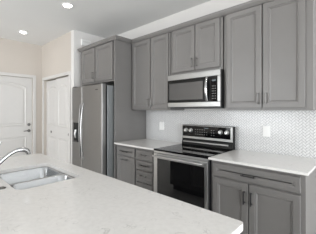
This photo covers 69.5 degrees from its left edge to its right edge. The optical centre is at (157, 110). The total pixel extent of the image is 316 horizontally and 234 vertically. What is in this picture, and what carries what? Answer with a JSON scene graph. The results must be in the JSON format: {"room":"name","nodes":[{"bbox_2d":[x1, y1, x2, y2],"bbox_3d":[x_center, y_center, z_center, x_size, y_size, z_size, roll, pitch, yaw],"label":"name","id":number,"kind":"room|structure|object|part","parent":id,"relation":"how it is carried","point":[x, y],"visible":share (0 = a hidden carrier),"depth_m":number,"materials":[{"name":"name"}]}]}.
{"room":"kitchen","nodes":[
{"label":"kitchen","id":0,"kind":"room"},
{"bbox_2d":[0,38,41,153],"bbox_3d":[-4.663,-0.021,2.757,0.140,2.776,7.500,0,0,43],"label":"wall","id":1,"kind":"structure","parent":0,"point":[18,57],"depth_m":4.76,"materials":[{"name":"paint"}]},
{"bbox_2d":[0,75,31,157],"bbox_3d":[-2.982,0.338,4.500,0.097,2.045,0.905,0,0,43],"label":"door","id":2,"kind":"structure","parent":1,"relation":"in","point":[15,92],"depth_m":4.61,"materials":[{"name":"white paint"}]},
{"bbox_2d":[0,72,35,153],"bbox_3d":[-2.956,0.309,4.476,0.018,2.115,1.033,0,0,43],"label":"trim","id":3,"kind":"structure","parent":1,"relation":"attached to","point":[1,73],"depth_m":4.81,"materials":[{"name":"white paint"}]},
{"bbox_2d":[42,31,70,155],"bbox_3d":[-1.994,-0.021,4.532,1.350,2.776,0.115,0,0,43],"label":"wall","id":4,"kind":"structure","parent":0,"point":[56,54],"depth_m":4.50,"materials":[{"name":"paint"}]},
{"bbox_2d":[47,80,55,158],"bbox_3d":[-2.167,0.368,4.696,0.610,1.980,0.040,0,0,43],"label":"door","id":5,"kind":"structure","parent":4,"relation":"in","point":[51,85],"depth_m":4.70,"materials":[{"name":"white paint"}]},
{"bbox_2d":[42,71,70,163],"bbox_3d":[-2.014,0.332,4.460,1.280,2.070,0.018,0,0,43],"label":"trim","id":6,"kind":"structure","parent":4,"relation":"attached to","point":[68,72],"depth_m":4.25,"materials":[{"name":"white paint"}]},
{"bbox_2d":[56,76,68,162],"bbox_3d":[-1.786,0.368,4.290,0.590,1.980,0.040,0,0,43],"label":"door","id":7,"kind":"structure","parent":4,"relation":"in","point":[62,84],"depth_m":4.27,"materials":[{"name":"white paint"}]},
{"bbox_2d":[71,30,104,163],"bbox_3d":[-1.268,-0.021,4.249,0.100,2.776,0.690,0,0,43],"label":"wall partition","id":8,"kind":"structure","parent":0,"point":[76,36],"depth_m":4.02,"materials":[{"name":"paint"}]},
{"bbox_2d":[81,39,90,45],"bbox_3d":[-1.298,-1.216,4.107,0.047,0.115,0.184,0,0,43],"label":"door chime","id":9,"kind":"object","parent":8,"relation":"attached to","point":[84,42],"visible":0.77,"depth_m":4.07,"materials":[{"name":"white plastic"}]},
{"bbox_2d":[0,0,210,45],"bbox_3d":[-0.615,-1.470,-0.974,11.270,0.120,7.850,0,0,43],"label":"ceiling","id":10,"kind":"structure","parent":0,"point":[44,21],"depth_m":3.41,"materials":[{"name":"paint"}]},
{"bbox_2d":[61,2,73,7],"bbox_3d":[-1.207,-1.404,3.043,0.156,0.010,0.156,0,0,43],"label":"recessed light","id":11,"kind":"object","parent":10,"relation":"in","point":[66,5],"visible":1,"depth_m":3.03,"materials":[{"name":"white plastic"}]},
{"bbox_2d":[118,0,250,109],"bbox_3d":[1.973,-0.021,1.808,11.270,2.776,0.150,0,0,43],"label":"wall","id":12,"kind":"structure","parent":0,"point":[212,6],"depth_m":3.18,"materials":[{"name":"paint"}]},
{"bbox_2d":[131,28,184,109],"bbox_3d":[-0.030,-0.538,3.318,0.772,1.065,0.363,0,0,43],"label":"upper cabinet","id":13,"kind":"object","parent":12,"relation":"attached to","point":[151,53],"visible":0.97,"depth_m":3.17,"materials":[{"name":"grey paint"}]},
{"bbox_3d":[-0.250,-0.521,3.335,0.380,0.989,0.020,0,0,43],"label":"door","id":14,"kind":"part","parent":13,"relation":"part of","materials":[{"name":"grey paint"}]},
{"bbox_3d":[-0.133,-1.045,3.208,0.772,0.051,0.049,0,0,43],"label":"crown moulding","id":15,"kind":"part","parent":13,"relation":"part of","materials":[{"name":"grey paint"}]},
{"bbox_3d":[0.018,-0.521,3.086,0.317,0.989,0.020,0,0,43],"label":"door","id":16,"kind":"part","parent":13,"relation":"part of","materials":[{"name":"grey paint"}]},
{"bbox_2d":[159,122,163,129],"bbox_3d":[0.056,0.234,3.471,0.095,0.118,0.008,0,0,43],"label":"switch plate","id":17,"kind":"object","parent":12,"relation":"attached to","point":[161,124],"visible":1,"depth_m":3.47,"materials":[{"name":"white plastic"}]},
{"bbox_2d":[168,10,223,75],"bbox_3d":[0.523,-0.758,2.804,0.738,0.625,0.363,0,0,43],"label":"upper cabinet","id":18,"kind":"object","parent":12,"relation":"attached to","point":[197,45],"visible":0.84,"depth_m":2.65,"materials":[{"name":"grey paint"}]},
{"bbox_3d":[0.311,-0.748,2.813,0.342,0.536,0.020,0,0,43],"label":"door","id":19,"kind":"part","parent":18,"relation":"part of","materials":[{"name":"grey paint"}]},
{"bbox_3d":[0.420,-1.045,2.693,0.738,0.051,0.049,0,0,43],"label":"crown moulding","id":20,"kind":"part","parent":18,"relation":"part of","materials":[{"name":"grey paint"}]},
{"bbox_2d":[168,69,223,108],"bbox_3d":[0.503,-0.234,2.768,0.730,0.416,0.438,0,0,43],"label":"microwave","id":21,"kind":"object","parent":18,"relation":"attached to","point":[203,89],"visible":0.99,"depth_m":2.60,"materials":[{"name":"silver metal"}]},
{"bbox_3d":[0.358,-0.237,2.699,0.612,0.274,0.030,0,0,43],"label":"door","id":22,"kind":"part","parent":21,"relation":"part of","materials":[{"name":"black glass"}]},
{"bbox_3d":[0.402,-0.408,2.659,0.730,0.066,0.030,0,0,43],"label":"vent panel","id":23,"kind":"part","parent":21,"relation":"part of","materials":[{"name":"metal"}]},
{"bbox_3d":[0.528,-0.239,2.490,0.032,0.273,0.065,0,0,33],"label":"handle","id":24,"kind":"part","parent":21,"relation":"part of","materials":[{"name":"silver metal"}]},
{"bbox_3d":[0.612,-0.237,2.463,0.077,0.274,0.030,0,0,43],"label":"control panel","id":25,"kind":"part","parent":21,"relation":"part of","materials":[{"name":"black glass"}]},
{"bbox_3d":[0.532,-0.241,2.800,0.730,0.400,0.353,0,0,43],"label":"casing","id":26,"kind":"part","parent":21,"relation":"part of","materials":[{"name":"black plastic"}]},
{"bbox_3d":[0.558,-0.748,2.583,0.313,0.536,0.020,0,0,43],"label":"door","id":27,"kind":"part","parent":18,"relation":"part of","materials":[{"name":"grey paint"}]},
{"bbox_2d":[146,110,315,158],"bbox_3d":[0.710,0.251,2.876,2.454,0.511,0.008,0,0,43],"label":"backsplash","id":28,"kind":"structure","parent":12,"relation":"attached to","point":[292,132],"depth_m":2.53,"materials":[{"name":"tile"}]},
{"bbox_2d":[263,126,269,136],"bbox_3d":[1.163,0.222,2.442,0.075,0.115,0.008,0,0,43],"label":"wall outlet","id":29,"kind":"object","parent":12,"relation":"attached to","point":[266,129],"visible":1,"depth_m":2.44,"materials":[{"name":"white plastic"}]},
{"bbox_2d":[221,0,315,109],"bbox_3d":[1.108,-0.538,2.260,0.857,1.065,0.363,0,0,43],"label":"upper cabinet","id":30,"kind":"object","parent":12,"relation":"attached to","point":[270,45],"visible":1,"depth_m":2.12,"materials":[{"name":"grey paint"}]},
{"bbox_3d":[0.862,-0.521,2.300,0.359,0.989,0.020,0,0,43],"label":"door","id":31,"kind":"part","parent":30,"relation":"part of","materials":[{"name":"grey paint"}]},
{"bbox_3d":[1.109,-1.045,2.262,0.857,0.051,0.355,0,0,43],"label":"crown moulding","id":32,"kind":"part","parent":30,"relation":"part of","materials":[{"name":"grey paint"}]},
{"bbox_3d":[1.127,-0.521,2.054,0.344,0.989,0.020,0,0,43],"label":"door","id":33,"kind":"part","parent":30,"relation":"part of","materials":[{"name":"grey paint"}]},
{"bbox_3d":[-0.615,1.426,-0.974,11.270,0.120,7.850,0,0,43],"label":"floor","id":34,"kind":"structure","parent":0,"visible":0},
{"bbox_2d":[72,83,113,177],"bbox_3d":[-0.865,0.487,3.719,0.892,1.755,0.799,0,0,43],"label":"refrigerator","id":35,"kind":"object","parent":34,"relation":"on","point":[92,105],"visible":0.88,"depth_m":3.30,"materials":[{"name":"metal"}]},
{"bbox_3d":[-1.288,0.451,3.680,0.321,1.652,0.067,0,0,43],"label":"freezer door","id":36,"kind":"part","parent":35,"relation":"part of","materials":[{"name":"metal"}]},
{"bbox_3d":[-1.227,0.317,3.571,0.016,0.864,0.045,0,0,43],"label":"handle","id":37,"kind":"part","parent":35,"relation":"part of","materials":[{"name":"metal"}]},
{"bbox_3d":[-1.165,0.317,3.498,0.016,0.866,0.067,0,0,43],"label":"handle","id":38,"kind":"part","parent":35,"relation":"part of","materials":[{"name":"metal"}]},
{"bbox_3d":[-0.964,0.451,3.379,0.551,1.652,0.067,0,0,43],"label":"door","id":39,"kind":"part","parent":35,"relation":"part of","materials":[{"name":"metal"}]},
{"bbox_2d":[77,35,145,178],"bbox_3d":[-0.780,0.147,3.815,1.097,2.435,0.658,0,0,43],"label":"tall cabinet","id":40,"kind":"object","parent":34,"relation":"on","point":[108,60],"visible":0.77,"depth_m":3.42,"materials":[{"name":"grey paint"}]},
{"bbox_3d":[-1.149,-0.733,3.768,0.388,0.549,0.020,0,0,43],"label":"door","id":41,"kind":"part","parent":40,"relation":"part of","materials":[{"name":"grey paint"}]},
{"bbox_3d":[-0.823,-0.733,3.465,0.456,0.549,0.020,0,0,43],"label":"door","id":42,"kind":"part","parent":40,"relation":"part of","materials":[{"name":"grey paint"}]},
{"bbox_3d":[-0.880,-1.045,3.708,1.097,0.051,0.354,0,0,43],"label":"crown moulding","id":43,"kind":"part","parent":40,"relation":"part of","materials":[{"name":"grey paint"}]},
{"bbox_3d":[-0.410,0.166,3.491,0.018,2.398,0.628,0,0,43],"label":"panel","id":44,"kind":"part","parent":40,"relation":"part of","materials":[{"name":"grey paint"}]},
{"bbox_2d":[117,144,154,191],"bbox_3d":[-0.127,0.920,3.206,0.782,0.891,0.644,0,0,43],"label":"base cabinet","id":45,"kind":"object","parent":34,"relation":"on","point":[135,166],"visible":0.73,"depth_m":2.96,"materials":[{"name":"grey paint"}]},
{"bbox_3d":[-0.443,0.559,3.119,0.383,0.110,0.020,0,0,43],"label":"drawer","id":46,"kind":"part","parent":45,"relation":"part of","materials":[{"name":"grey paint"}]},
{"bbox_3d":[-0.443,0.939,3.119,0.383,0.620,0.020,0,0,43],"label":"door","id":47,"kind":"part","parent":45,"relation":"part of","materials":[{"name":"grey paint"}]},
{"bbox_3d":[-0.169,1.083,2.865,0.301,0.331,0.020,0,0,43],"label":"drawer","id":48,"kind":"part","parent":45,"relation":"part of","materials":[{"name":"grey paint"}]},
{"bbox_3d":[-0.169,0.835,2.865,0.301,0.138,0.020,0,0,43],"label":"drawer","id":49,"kind":"part","parent":45,"relation":"part of","materials":[{"name":"grey paint"}]},
{"bbox_3d":[-0.169,0.695,2.865,0.301,0.111,0.020,0,0,43],"label":"drawer","id":50,"kind":"part","parent":45,"relation":"part of","materials":[{"name":"grey paint"}]},
{"bbox_3d":[-0.169,0.565,2.865,0.301,0.120,0.020,0,0,43],"label":"drawer","id":51,"kind":"part","parent":45,"relation":"part of","materials":[{"name":"grey paint"}]},
{"bbox_2d":[114,138,181,149],"bbox_3d":[-0.124,0.463,3.208,0.785,0.021,0.639,0,0,43],"label":"countertop","id":52,"kind":"structure","parent":45,"relation":"on","point":[150,144],"depth_m":3.13,"materials":[{"name":"white stone"}]},
{"bbox_2d":[152,124,234,210],"bbox_3d":[0.407,0.776,2.662,0.730,1.176,0.674,0,0,43],"label":"range","id":53,"kind":"object","parent":34,"relation":"on","point":[182,172],"visible":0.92,"depth_m":2.52,"materials":[{"name":"metal"}]},
{"bbox_3d":[0.195,0.524,2.435,0.672,0.021,0.053,0,0,43],"label":"handle","id":54,"kind":"part","parent":53,"relation":"part of","materials":[{"name":"metal"}]},
{"bbox_3d":[0.227,0.801,2.468,0.726,0.606,0.041,0,0,43],"label":"oven door","id":55,"kind":"part","parent":53,"relation":"part of","materials":[{"name":"metal"}]},
{"bbox_3d":[0.230,0.483,2.471,0.730,0.023,0.030,0,0,43],"label":"vent trim","id":56,"kind":"part","parent":53,"relation":"part of","materials":[{"name":"metal"}]},
{"bbox_2d":[154,144,231,158],"bbox_3d":[0.401,0.460,2.656,0.730,0.021,0.550,0,0,43],"label":"cooktop","id":57,"kind":"object","parent":53,"relation":"in","point":[193,151],"depth_m":2.57,"materials":[{"name":"black glass"}]},
{"bbox_3d":[0.588,0.268,2.864,0.684,0.136,0.002,0,0,43],"label":"control glass","id":58,"kind":"part","parent":53,"relation":"part of","materials":[{"name":"black glass"}]},
{"bbox_3d":[0.592,0.279,2.859,0.727,0.176,0.005,0,0,43],"label":"steel trim","id":59,"kind":"part","parent":53,"relation":"part of","materials":[{"name":"silver metal"}]},
{"bbox_2d":[212,160,315,233],"bbox_3d":[0.996,0.920,2.161,0.788,0.891,0.644,0,0,43],"label":"base cabinet","id":60,"kind":"object","parent":34,"relation":"on","point":[266,201],"visible":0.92,"depth_m":1.90,"materials":[{"name":"grey paint"}]},
{"bbox_3d":[0.661,0.944,2.093,0.337,0.610,0.020,0,0,43],"label":"door","id":61,"kind":"part","parent":60,"relation":"part of","materials":[{"name":"grey paint"}]},
{"bbox_3d":[0.805,0.560,1.959,0.730,0.120,0.020,0,0,43],"label":"drawer","id":62,"kind":"part","parent":60,"relation":"part of","materials":[{"name":"grey paint"}]},
{"bbox_2d":[208,149,315,175],"bbox_3d":[1.004,0.463,2.159,0.821,0.021,0.639,0,0,43],"label":"countertop","id":63,"kind":"structure","parent":60,"relation":"on","point":[305,166],"depth_m":2.07,"materials":[{"name":"white stone"}]},
{"bbox_3d":[0.931,0.944,1.842,0.385,0.610,0.020,0,0,43],"label":"door","id":64,"kind":"part","parent":60,"relation":"part of","materials":[{"name":"grey paint"}]},
{"bbox_3d":[-0.674,0.924,1.429,2.110,0.882,0.649,0,0,43],"label":"kitchen island","id":65,"kind":"object","parent":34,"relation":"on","visible":0,"materials":[{"name":"quartz stone"},{"name":"grey paint"}]},
{"bbox_2d":[0,153,242,233],"bbox_3d":[-0.805,0.468,1.288,2.190,0.030,1.043,0,0,43],"label":"island countertop","id":66,"kind":"structure","parent":65,"relation":"on","point":[90,202],"depth_m":1.04,"materials":[{"name":"white stone"}]},
{"bbox_2d":[0,141,30,164],"bbox_3d":[-0.997,0.325,1.501,0.064,0.254,0.288,0,0,43],"label":"kitchen faucet","id":67,"kind":"object","parent":66,"relation":"on","point":[21,149],"visible":1,"depth_m":1.52,"materials":[{"name":"silver metal"}]},
{"bbox_3d":[-0.994,0.330,1.504,0.036,0.156,0.250,0,0,43],"label":"spout","id":68,"kind":"part","parent":67,"relation":"part of","materials":[{"name":"silver metal"}]},
{"bbox_2d":[0,167,73,189],"bbox_3d":[-0.880,0.578,1.631,0.648,0.189,0.436,0,0,43],"label":"sink","id":69,"kind":"object","parent":66,"relation":"in","point":[29,178],"visible":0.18,"depth_m":1.77,"materials":[{"name":"metal"}]}
]}

